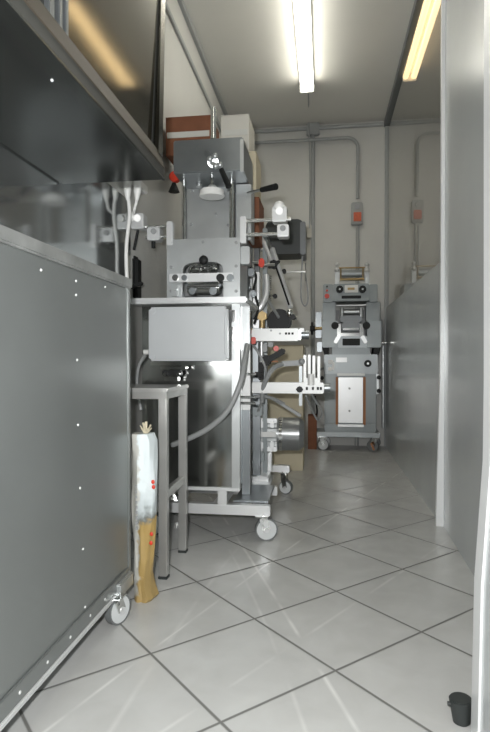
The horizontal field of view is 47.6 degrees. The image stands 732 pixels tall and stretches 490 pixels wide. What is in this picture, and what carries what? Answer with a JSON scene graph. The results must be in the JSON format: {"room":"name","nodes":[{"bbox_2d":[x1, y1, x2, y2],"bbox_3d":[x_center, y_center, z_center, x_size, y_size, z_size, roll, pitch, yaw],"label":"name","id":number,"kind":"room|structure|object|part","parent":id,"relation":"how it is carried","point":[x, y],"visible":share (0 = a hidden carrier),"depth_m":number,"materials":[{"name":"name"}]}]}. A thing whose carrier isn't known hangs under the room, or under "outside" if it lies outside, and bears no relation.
{"room":"industrial workshop","nodes":[
{"label":"industrial workshop","id":0,"kind":"room"},
{"bbox_2d":[107,0,223,532],"bbox_3d":[-0.772,-0.813,1.919,0.090,3.384,8.280,0,1,8],"label":"wall","id":1,"kind":"structure","parent":0,"point":[183,95],"depth_m":3.50,"materials":[{"name":"paint"}]},
{"bbox_2d":[0,142,130,315],"bbox_3d":[-0.941,-0.522,0.372,0.011,0.585,4.984,0,1,8],"label":"backsplash","id":2,"kind":"structure","parent":1,"relation":"attached to","point":[86,221],"depth_m":2.13,"materials":[{"name":"grey metal"}]},
{"bbox_2d":[0,0,164,183],"bbox_3d":[-0.701,-1.234,0.538,0.401,1.144,3.056,0,1,8],"label":"upper cabinet","id":3,"kind":"object","parent":1,"relation":"attached to","point":[82,81],"visible":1,"depth_m":1.57,"materials":[{"name":"metal"}]},
{"bbox_3d":[-0.374,-1.297,1.637,0.056,1.041,0.653,0,1,8],"label":"sliding door","id":4,"kind":"part","parent":3,"relation":"part of","materials":[{"name":"glass"}]},
{"bbox_3d":[-0.320,-1.292,2.002,0.059,1.059,0.050,0,1,8],"label":"post","id":5,"kind":"part","parent":3,"relation":"part of","materials":[{"name":"metal"}]},
{"bbox_2d":[132,181,147,193],"bbox_3d":[-0.589,-0.949,2.682,0.033,0.045,0.666,0,1,8],"label":"rail","id":6,"kind":"object","parent":1,"relation":"attached to","point":[144,189],"visible":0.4,"depth_m":2.96,"materials":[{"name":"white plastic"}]},
{"bbox_2d":[123,181,131,289],"bbox_3d":[-0.573,-0.625,2.711,0.044,0.604,0.044,-1,1,-43],"label":"cable","id":7,"kind":"object","parent":6,"relation":"attached to","point":[127,185],"visible":0.73,"depth_m":2.70,"materials":[{"name":"white plastic"}]},
{"bbox_3d":[-0.571,-0.577,2.720,0.035,0.507,0.037,0,1,8],"label":"cord","id":8,"kind":"part","parent":7,"relation":"part of","materials":[{"name":"white plastic"}]},
{"bbox_2d":[133,181,141,213],"bbox_3d":[-0.525,-0.836,2.709,0.044,0.178,0.060,0,1,-15],"label":"cable","id":9,"kind":"object","parent":6,"relation":"attached to","point":[137,185],"visible":0.86,"depth_m":2.69,"materials":[{"name":"white plastic"}]},
{"bbox_3d":[-0.539,-0.783,2.713,0.024,0.073,0.047,0,1,-35],"label":"cord","id":10,"kind":"part","parent":9,"relation":"part of","materials":[{"name":"white plastic"}]},
{"bbox_2d":[165,0,220,131],"bbox_3d":[-0.402,-2.259,4.123,0.018,0.036,3.780,0,1,8],"label":"trim","id":11,"kind":"structure","parent":1,"relation":"attached to","point":[167,9],"depth_m":4.02,"materials":[{"name":"grey metal"}]},
{"bbox_2d":[177,0,227,114],"bbox_3d":[-0.398,-2.506,4.120,0.027,0.045,3.780,0,1,8],"label":"trim","id":12,"kind":"structure","parent":1,"relation":"attached to","point":[181,3],"depth_m":4.41,"materials":[{"name":"grey metal"}]},
{"bbox_2d":[1,444,473,731],"bbox_3d":[1.055,0.927,1.678,3.780,0.090,8.460,0,1,8],"label":"floor","id":13,"kind":"structure","parent":0,"point":[357,615],"depth_m":1.85,"materials":[{"name":"tile"}]},
{"bbox_2d":[0,224,132,731],"bbox_3d":[-0.749,0.296,0.556,0.306,1.198,3.044,0,1,8],"label":"base cabinet","id":14,"kind":"object","parent":13,"relation":"on","point":[65,516],"visible":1,"depth_m":1.48,"materials":[{"name":"silver metal"}]},
{"bbox_3d":[-0.636,0.768,0.526,0.007,0.045,3.006,0,1,8],"label":"rail","id":15,"kind":"part","parent":14,"relation":"part of","materials":[{"name":"metal"}]},
{"bbox_2d":[0,224,131,288],"bbox_3d":[-0.763,-0.284,0.552,0.276,0.038,3.044,0,1,8],"label":"countertop","id":16,"kind":"structure","parent":14,"relation":"on","point":[9,237],"depth_m":1.47,"materials":[{"name":"grey metal"}]},
{"bbox_3d":[-0.433,0.247,2.030,0.022,1.056,0.023,0,1,8],"label":"corner post","id":17,"kind":"part","parent":14,"relation":"part of","materials":[{"name":"metal"}]},
{"bbox_2d":[131,422,158,602],"bbox_3d":[-0.380,0.545,2.108,0.105,0.665,0.115,0,1,8],"label":"bag","id":18,"kind":"object","parent":13,"relation":"on","point":[144,455],"visible":1,"depth_m":2.07,"materials":[{"name":"white plastic"}]},
{"bbox_2d":[136,485,137,529],"bbox_3d":[-0.402,0.525,2.064,0.008,0.166,0.005,0,1,8],"label":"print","id":19,"kind":"object","parent":18,"relation":"attached to","point":[136,485],"depth_m":2.06,"materials":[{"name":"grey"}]},
{"bbox_2d":[151,480,154,488],"bbox_3d":[-0.341,0.441,2.064,0.015,0.035,0.007,0,1,8],"label":"print","id":20,"kind":"object","parent":18,"relation":"attached to","point":[152,481],"depth_m":2.06,"materials":[{"name":"red paper"}]},
{"bbox_2d":[130,384,188,579],"bbox_3d":[-0.457,0.481,2.465,0.338,0.785,0.364,0,1,8],"label":"stool","id":21,"kind":"object","parent":13,"relation":"on","point":[162,392],"visible":0.52,"depth_m":2.29,"materials":[{"name":"grey metal"}]},
{"bbox_3d":[-0.335,0.498,2.289,0.036,0.734,0.036,0,1,8],"label":"leg","id":22,"kind":"part","parent":21,"relation":"part of","materials":[{"name":"metal"}]},
{"bbox_3d":[-0.291,0.494,2.601,0.036,0.734,0.036,0,1,8],"label":"leg","id":23,"kind":"part","parent":21,"relation":"part of","materials":[{"name":"metal"}]},
{"bbox_2d":[130,107,290,540],"bbox_3d":[-0.170,-0.234,2.951,0.862,2.205,0.622,0,1,8],"label":"machine","id":24,"kind":"object","parent":13,"relation":"on","point":[198,336],"visible":0.91,"depth_m":2.80,"materials":[{"name":"silver metal"}]},
{"bbox_3d":[-0.579,-0.461,2.941,0.044,0.238,0.090,0,1,8],"label":"black lever","id":25,"kind":"part","parent":24,"relation":"part of","materials":[{"name":"black plastic"}]},
{"bbox_3d":[-0.554,-0.409,2.820,0.076,0.038,0.027,0,1,8],"label":"black lever","id":26,"kind":"part","parent":24,"relation":"part of","materials":[{"name":"black plastic"}]},
{"bbox_3d":[-0.457,-0.716,2.848,0.170,0.018,0.018,0,1,8],"label":"arm rod","id":27,"kind":"part","parent":24,"relation":"part of","materials":[{"name":"silver metal"}]},
{"bbox_3d":[-0.380,-0.674,2.833,0.031,0.121,0.045,0,1,8],"label":"arm plate","id":28,"kind":"part","parent":24,"relation":"part of","materials":[{"name":"silver metal"}]},
{"bbox_2d":[168,171,179,193],"bbox_3d":[-0.398,-1.155,3.268,0.068,0.302,0.202,0,1,8],"label":"connector","id":29,"kind":"object","parent":24,"relation":"attached to","point":[173,189],"visible":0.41,"depth_m":3.19,"materials":[{"name":"red plastic"}]},
{"bbox_3d":[-0.354,0.035,2.760,0.132,0.077,0.054,0,1,8],"label":"latch rail","id":30,"kind":"part","parent":24,"relation":"part of","materials":[{"name":"silver metal"}]},
{"bbox_3d":[-0.347,-0.441,2.772,0.032,0.032,0.018,0,1,8],"label":"bar knob","id":31,"kind":"part","parent":24,"relation":"part of","materials":[{"name":"black plastic"}]},
{"bbox_3d":[-0.316,-0.838,2.872,0.025,0.372,0.024,0,1,8],"label":"guide rod","id":32,"kind":"part","parent":24,"relation":"part of","materials":[{"name":"silver metal"}]},
{"bbox_3d":[-0.209,-0.491,2.813,0.376,0.302,0.032,0,1,8],"label":"head plate","id":33,"kind":"part","parent":24,"relation":"part of","materials":[{"name":"grey metal"}]},
{"bbox_3d":[-0.186,-0.857,3.013,0.260,0.339,0.027,0,1,8],"label":"plate","id":34,"kind":"part","parent":24,"relation":"part of","materials":[{"name":"grey metal"}]},
{"bbox_3d":[-0.171,0.717,3.023,0.661,0.050,0.468,0,1,8],"label":"frame","id":35,"kind":"part","parent":24,"relation":"part of","materials":[{"name":"silver metal"}]},
{"bbox_3d":[-0.122,-0.436,2.740,0.039,0.040,0.018,0,1,8],"label":"bar knob","id":36,"kind":"part","parent":24,"relation":"part of","materials":[{"name":"black plastic"}]},
{"bbox_3d":[-0.112,0.655,2.800,0.046,0.078,0.036,0,1,8],"label":"post","id":37,"kind":"part","parent":24,"relation":"part of","materials":[{"name":"silver metal"}]},
{"bbox_3d":[-0.093,-0.898,2.654,0.072,0.107,0.030,1,1,44],"label":"crank handle","id":38,"kind":"part","parent":24,"relation":"part of","materials":[{"name":"black plastic"}]},
{"bbox_3d":[-0.072,-0.434,2.733,0.036,0.036,0.018,0,1,8],"label":"bar knob","id":39,"kind":"part","parent":24,"relation":"part of","materials":[{"name":"grey metal"}]},
{"bbox_3d":[-0.069,-0.828,2.837,0.024,0.367,0.024,0,1,8],"label":"guide rod","id":40,"kind":"part","parent":24,"relation":"part of","materials":[{"name":"silver metal"}]},
{"bbox_3d":[-0.044,0.149,2.789,0.040,0.934,0.038,0,1,8],"label":"corner post","id":41,"kind":"part","parent":24,"relation":"part of","materials":[{"name":"white metal"}]},
{"bbox_3d":[-0.020,0.147,2.982,0.025,0.934,0.351,0,1,8],"label":"panel","id":42,"kind":"part","parent":24,"relation":"part of","materials":[{"name":"grey metal"}]},
{"bbox_3d":[-0.007,-0.678,2.780,0.030,0.134,0.045,0,1,8],"label":"arm plate","id":43,"kind":"part","parent":24,"relation":"part of","materials":[{"name":"silver metal"}]},
{"bbox_3d":[0.002,-0.811,2.991,0.080,0.292,0.144,0,1,8],"label":"plate","id":44,"kind":"part","parent":24,"relation":"part of","materials":[{"name":"grey metal"}]},
{"bbox_3d":[0.051,-0.896,2.847,0.014,0.027,0.124,0,1,-35],"label":"lever","id":45,"kind":"part","parent":24,"relation":"part of","materials":[{"name":"silver metal"}]},
{"bbox_2d":[233,484,274,502],"bbox_3d":[0.055,0.687,2.995,0.179,0.011,0.369,0,1,8],"label":"base plate","id":46,"kind":"object","parent":24,"relation":"on","point":[258,493],"depth_m":2.93,"materials":[{"name":"grey metal"}]},
{"bbox_3d":[0.094,-0.657,2.770,0.211,0.018,0.018,0,1,8],"label":"arm rod","id":47,"kind":"part","parent":24,"relation":"part of","materials":[{"name":"silver metal"}]},
{"bbox_3d":[0.109,-0.727,2.768,0.240,0.018,0.018,0,1,8],"label":"arm rod","id":48,"kind":"part","parent":24,"relation":"part of","materials":[{"name":"silver metal"}]},
{"bbox_2d":[177,241,252,502],"bbox_3d":[-0.196,-0.209,3.480,0.456,2.143,0.288,0,1,8],"label":"storage rack","id":49,"kind":"object","parent":13,"relation":"on","point":[247,244],"visible":0.04,"depth_m":3.56,"materials":[{"name":"metal"}]},
{"bbox_2d":[166,115,218,164],"bbox_3d":[-0.326,-1.398,3.493,0.282,0.233,0.273,0,1,8],"label":"carton","id":50,"kind":"object","parent":49,"relation":"on","point":[185,127],"visible":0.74,"depth_m":3.36,"materials":[{"name":"brown cardboard"}]},
{"bbox_3d":[0.030,0.050,3.578,0.036,1.622,0.036,0,1,8],"label":"post","id":51,"kind":"part","parent":49,"relation":"part of","materials":[{"name":"grey metal"}]},
{"bbox_2d":[248,197,263,247],"bbox_3d":[-0.012,-0.885,3.456,0.232,0.250,0.270,0,1,8],"label":"carton","id":52,"kind":"object","parent":49,"relation":"on","point":[258,207],"visible":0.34,"depth_m":3.33,"materials":[{"name":"brown cardboard"}]},
{"bbox_2d":[248,151,260,199],"bbox_3d":[-0.018,-1.145,3.454,0.208,0.271,0.270,0,1,8],"label":"carton","id":53,"kind":"object","parent":52,"relation":"on","point":[253,155],"visible":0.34,"depth_m":3.33,"materials":[{"name":"beige cardboard"}]},
{"bbox_2d":[221,114,254,151],"bbox_3d":[-0.042,-1.393,3.453,0.172,0.224,0.273,0,1,8],"label":"carton","id":54,"kind":"object","parent":53,"relation":"on","point":[240,125],"visible":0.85,"depth_m":3.32,"materials":[{"name":"grey cardboard"}]},
{"bbox_2d":[268,345,304,470],"bbox_3d":[0.338,0.338,4.701,0.321,1.022,0.364,0,1,8],"label":"carton","id":55,"kind":"object","parent":13,"relation":"on","point":[295,459],"visible":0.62,"depth_m":4.52,"materials":[{"name":"beige cardboard"}]},
{"bbox_2d":[247,219,329,503],"bbox_3d":[0.252,-0.066,3.578,0.508,1.855,0.878,0,1,2],"label":"machine","id":56,"kind":"object","parent":13,"relation":"on","point":[268,435],"visible":0.84,"depth_m":3.40,"materials":[{"name":"silver metal"}]},
{"bbox_3d":[0.081,-0.068,3.742,0.034,1.549,0.054,0,1,8],"label":"post","id":57,"kind":"part","parent":56,"relation":"part of","materials":[{"name":"grey metal"}]},
{"bbox_3d":[0.095,-0.590,3.176,0.032,0.051,0.027,0,1,8],"label":"red handle","id":58,"kind":"part","parent":56,"relation":"part of","materials":[{"name":"red plastic"}]},
{"bbox_3d":[0.099,-0.149,3.312,0.025,0.250,0.025,0,1,8],"label":"guide post","id":59,"kind":"part","parent":56,"relation":"part of","materials":[{"name":"silver metal"}]},
{"bbox_3d":[0.089,0.708,3.436,0.161,0.014,0.297,0,1,8],"label":"plate","id":60,"kind":"part","parent":56,"relation":"part of","materials":[{"name":"white metal"}]},
{"bbox_3d":[0.133,0.429,3.488,0.126,0.031,0.018,0,1,8],"label":"motor plate","id":61,"kind":"part","parent":56,"relation":"part of","materials":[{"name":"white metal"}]},
{"bbox_3d":[0.144,0.434,3.575,0.149,0.176,0.166,0,1,8],"label":"motor","id":62,"kind":"part","parent":56,"relation":"part of","materials":[{"name":"white metal"}]},
{"bbox_3d":[0.145,-0.611,3.355,0.073,0.018,0.017,0,1,8],"label":"handle rod","id":63,"kind":"part","parent":56,"relation":"part of","materials":[{"name":"silver metal"}]},
{"bbox_3d":[0.174,-0.348,3.390,0.103,0.111,0.014,-1,1,-42],"label":"spool arm","id":64,"kind":"part","parent":56,"relation":"part of"},
{"bbox_3d":[0.309,-0.578,3.423,0.137,0.110,0.009,0,1,8],"label":"thin rod","id":65,"kind":"part","parent":56,"relation":"part of","materials":[{"name":"silver metal"}]},
{"bbox_3d":[0.311,0.134,3.171,0.040,0.036,0.027,0,1,8],"label":"knob","id":66,"kind":"part","parent":56,"relation":"part of","materials":[{"name":"black plastic"}]},
{"bbox_2d":[308,396,317,448],"bbox_3d":[0.695,0.573,5.680,0.100,0.532,0.184,0,1,8],"label":"carton","id":67,"kind":"object","parent":13,"relation":"on","point":[312,422],"visible":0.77,"depth_m":5.59,"materials":[{"name":"brown cardboard"}]},
{"bbox_2d":[310,263,386,450],"bbox_3d":[1.035,-0.093,5.570,0.760,1.868,0.414,0,1,8],"label":"machine","id":68,"kind":"object","parent":13,"relation":"on","point":[351,371],"visible":0.98,"depth_m":5.45,"materials":[{"name":"grey metal"}]},
{"bbox_3d":[0.915,-0.890,5.515,0.043,0.158,0.054,0,1,8],"label":"post","id":69,"kind":"part","parent":68,"relation":"part of","materials":[{"name":"grey metal"}]},
{"bbox_3d":[0.923,-0.747,5.406,0.068,0.072,0.054,0,1,8],"label":"head knob","id":70,"kind":"part","parent":68,"relation":"part of","materials":[{"name":"black plastic"}]},
{"bbox_3d":[0.948,-0.060,5.453,0.106,0.047,0.032,0,1,8],"label":"label plate","id":71,"kind":"part","parent":68,"relation":"part of","materials":[{"name":"white"}]},
{"bbox_3d":[1.038,0.675,5.614,0.612,0.049,0.342,0,1,8],"label":"plate","id":72,"kind":"part","parent":68,"relation":"part of","materials":[{"name":"grey metal"}]},
{"bbox_3d":[1.038,0.336,5.461,0.236,0.446,0.045,0,1,8],"label":"service panel","id":73,"kind":"part","parent":68,"relation":"part of","materials":[{"name":"silver metal"}]},
{"bbox_3d":[1.083,-0.418,5.678,0.341,0.305,0.054,0,1,8],"label":"panel","id":74,"kind":"part","parent":68,"relation":"part of","materials":[{"name":"grey metal"}]},
{"bbox_3d":[1.035,-0.751,5.404,0.129,0.073,0.018,0,1,8],"label":"head plate","id":75,"kind":"part","parent":68,"relation":"part of","materials":[{"name":"white plastic"}]},
{"bbox_3d":[1.059,-0.913,5.494,0.253,0.134,0.024,0,1,8],"label":"frame","id":76,"kind":"part","parent":68,"relation":"part of","materials":[{"name":"gold metal"}]},
{"bbox_3d":[1.138,-0.742,5.376,0.068,0.072,0.054,0,1,8],"label":"head knob","id":77,"kind":"part","parent":68,"relation":"part of","materials":[{"name":"black plastic"}]},
{"bbox_3d":[1.203,-0.884,5.474,0.042,0.157,0.054,0,1,8],"label":"post","id":78,"kind":"part","parent":68,"relation":"part of","materials":[{"name":"grey metal"}]},
{"bbox_3d":[1.195,-0.025,5.403,0.068,0.068,0.054,0,1,8],"label":"round knob","id":79,"kind":"part","parent":68,"relation":"part of","materials":[{"name":"black plastic"}]},
{"bbox_2d":[447,692,470,726],"bbox_3d":[0.535,0.854,1.379,0.055,0.064,0.055,-1,1,-44],"label":"door stop","id":80,"kind":"object","parent":13,"relation":"on","point":[459,703],"visible":0.98,"depth_m":1.36,"materials":[{"name":"grey rubber"}]},
{"bbox_2d":[471,0,489,731],"bbox_3d":[0.568,-0.284,1.300,0.050,2.340,0.058,0,1,8],"label":"door frame","id":81,"kind":"structure","parent":13,"relation":"on","point":[485,478],"depth_m":1.30,"materials":[{"name":"white metal"}]},
{"bbox_2d":[480,504,489,731],"bbox_3d":[0.351,-0.268,-0.234,0.040,2.340,3.060,0,1,8],"label":"door","id":82,"kind":"structure","parent":13,"relation":"on","point":[485,675],"depth_m":1.26,"materials":[{"name":"white"}]},
{"bbox_2d":[308,122,310,227],"label":"conduit","id":83,"kind":"object","parent":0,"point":[308,122],"depth_m":5.77,"materials":[{"name":"white metal"}]},
{"bbox_3d":[0.615,-2.007,5.364,0.026,1.132,0.923,0,1,8],"label":"cord","id":84,"kind":"part","parent":83,"relation":"part of","materials":[{"name":"grey plastic"}]},
{"bbox_2d":[183,0,440,128],"bbox_3d":[1.055,-2.547,1.641,3.780,0.090,8.460,0,1,8],"label":"ceiling","id":85,"kind":"structure","parent":0,"point":[249,47],"depth_m":4.56,"materials":[{"name":"paint"}]},
{"bbox_2d":[293,0,313,106],"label":"lamp","id":86,"kind":"object","parent":85,"relation":"hanging from","point":[302,15],"depth_m":4.20,"materials":[{"name":"white plastic"}]},
{"bbox_2d":[413,0,440,81],"bbox_3d":[1.314,-2.472,4.109,0.117,0.112,1.269,0,1,8],"label":"lamp","id":87,"kind":"object","parent":85,"relation":"attached to","point":[430,8],"visible":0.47,"depth_m":4.02,"materials":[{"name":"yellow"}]},
{"bbox_2d":[253,118,439,445],"bbox_3d":[1.643,-0.855,5.803,3.780,3.384,0.090,0,1,8],"label":"wall","id":88,"kind":"structure","parent":0,"point":[286,165],"depth_m":5.84,"materials":[{"name":"paint"}]},
{"bbox_2d":[254,127,305,133],"bbox_3d":[0.270,-2.504,5.907,0.792,0.039,0.039,0,1,8],"label":"conduit","id":89,"kind":"object","parent":88,"relation":"attached to","point":[291,129],"visible":0.59,"depth_m":5.88,"materials":[{"name":"grey metal"}]},
{"bbox_2d":[255,136,358,198],"bbox_3d":[0.529,-2.061,5.843,1.325,0.644,0.061,0,1,8],"label":"conduit","id":90,"kind":"object","parent":88,"relation":"attached to","point":[353,139],"visible":0.98,"depth_m":5.76,"materials":[{"name":"grey metal"}]},
{"bbox_2d":[306,225,311,238],"bbox_3d":[0.676,-1.416,5.857,0.053,0.138,0.063,0,1,8],"label":"box","id":91,"kind":"object","parent":88,"relation":"attached to","point":[309,230],"visible":0.87,"depth_m":5.83,"materials":[{"name":"beige plastic"}]},
{"bbox_2d":[306,122,318,136],"bbox_3d":[0.714,-2.486,5.835,0.135,0.126,0.072,0,1,8],"label":"junction box","id":92,"kind":"object","parent":88,"relation":"attached to","point":[313,127],"visible":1,"depth_m":5.80,"materials":[{"name":"grey metal"}]},
{"bbox_2d":[311,135,314,413],"bbox_3d":[0.716,-0.824,5.862,0.043,3.232,0.043,0,1,8],"label":"conduit","id":93,"kind":"object","parent":88,"relation":"attached to","point":[312,136],"visible":0.66,"depth_m":5.84,"materials":[{"name":"grey metal"}]},
{"bbox_2d":[319,122,383,129],"bbox_3d":[1.101,-2.503,5.789,0.670,0.039,0.039,0,1,8],"label":"conduit","id":94,"kind":"object","parent":88,"relation":"attached to","point":[377,124],"visible":1,"depth_m":5.78,"materials":[{"name":"grey metal"}]},
{"bbox_2d":[351,202,362,225],"bbox_3d":[1.163,-1.584,5.769,0.117,0.227,0.097,0,1,8],"label":"switch box","id":95,"kind":"object","parent":88,"relation":"attached to","point":[356,207],"visible":1,"depth_m":5.75,"materials":[{"name":"grey plastic"}]},
{"bbox_2d":[355,228,356,445],"bbox_3d":[1.156,-0.299,5.792,0.011,2.273,0.056,0,1,2],"label":"conduit","id":96,"kind":"object","parent":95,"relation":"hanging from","point":[356,228],"visible":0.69,"depth_m":5.76,"materials":[{"name":"grey metal"}]},
{"bbox_2d":[354,212,360,220],"bbox_3d":[1.163,-1.544,5.741,0.078,0.093,0.018,0,1,8],"label":"switch plate","id":97,"kind":"object","parent":95,"relation":"attached to","point":[357,215],"depth_m":5.73,"materials":[{"name":"red plastic"}]},
{"bbox_2d":[357,225,359,445],"bbox_3d":[1.184,-0.315,5.801,0.021,2.304,0.021,0,1,8],"label":"conduit","id":98,"kind":"object","parent":88,"relation":"attached to","point":[358,226],"visible":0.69,"depth_m":5.79,"materials":[{"name":"grey metal"}]},
{"bbox_2d":[384,126,386,445],"bbox_3d":[1.470,-0.821,5.762,0.042,3.316,0.040,0,1,8],"label":"trim","id":99,"kind":"structure","parent":88,"relation":"attached to","point":[385,239],"depth_m":5.74,"materials":[{"name":"grey metal"}]},
{"bbox_2d":[384,0,423,126],"bbox_3d":[1.275,-2.498,4.378,0.054,0.068,2.799,0,1,8],"label":"trim","id":100,"kind":"structure","parent":88,"relation":"attached to","point":[417,6],"depth_m":4.36,"materials":[{"name":"grey metal"}]},
{"bbox_2d":[385,263,439,515],"bbox_3d":[1.280,0.132,4.406,0.027,1.440,2.799,0,1,8],"label":"wall","id":101,"kind":"structure","parent":0,"point":[412,319],"depth_m":3.88,"materials":[{"name":"grey metal"}]},
{"bbox_2d":[387,14,417,305],"bbox_3d":[1.278,-1.546,4.388,0.005,1.917,2.799,0,1,8],"label":"window","id":102,"kind":"structure","parent":101,"relation":"in","point":[398,126],"depth_m":4.79,"materials":[{"name":"clear glass"}]},
{"bbox_2d":[435,0,445,525],"bbox_3d":[1.071,-0.824,2.998,0.068,3.384,0.027,0,1,8],"label":"trim","id":103,"kind":"structure","parent":101,"relation":"attached to","point":[439,504],"depth_m":2.99,"materials":[{"name":"white metal"}]},
{"bbox_2d":[444,0,483,574],"bbox_3d":[0.923,-0.813,1.978,0.042,3.384,2.035,0,1,10],"label":"wall panel","id":104,"kind":"object","parent":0,"point":[464,19],"visible":0.71,"depth_m":2.49,"materials":[{"name":"grey metal"}]}
]}

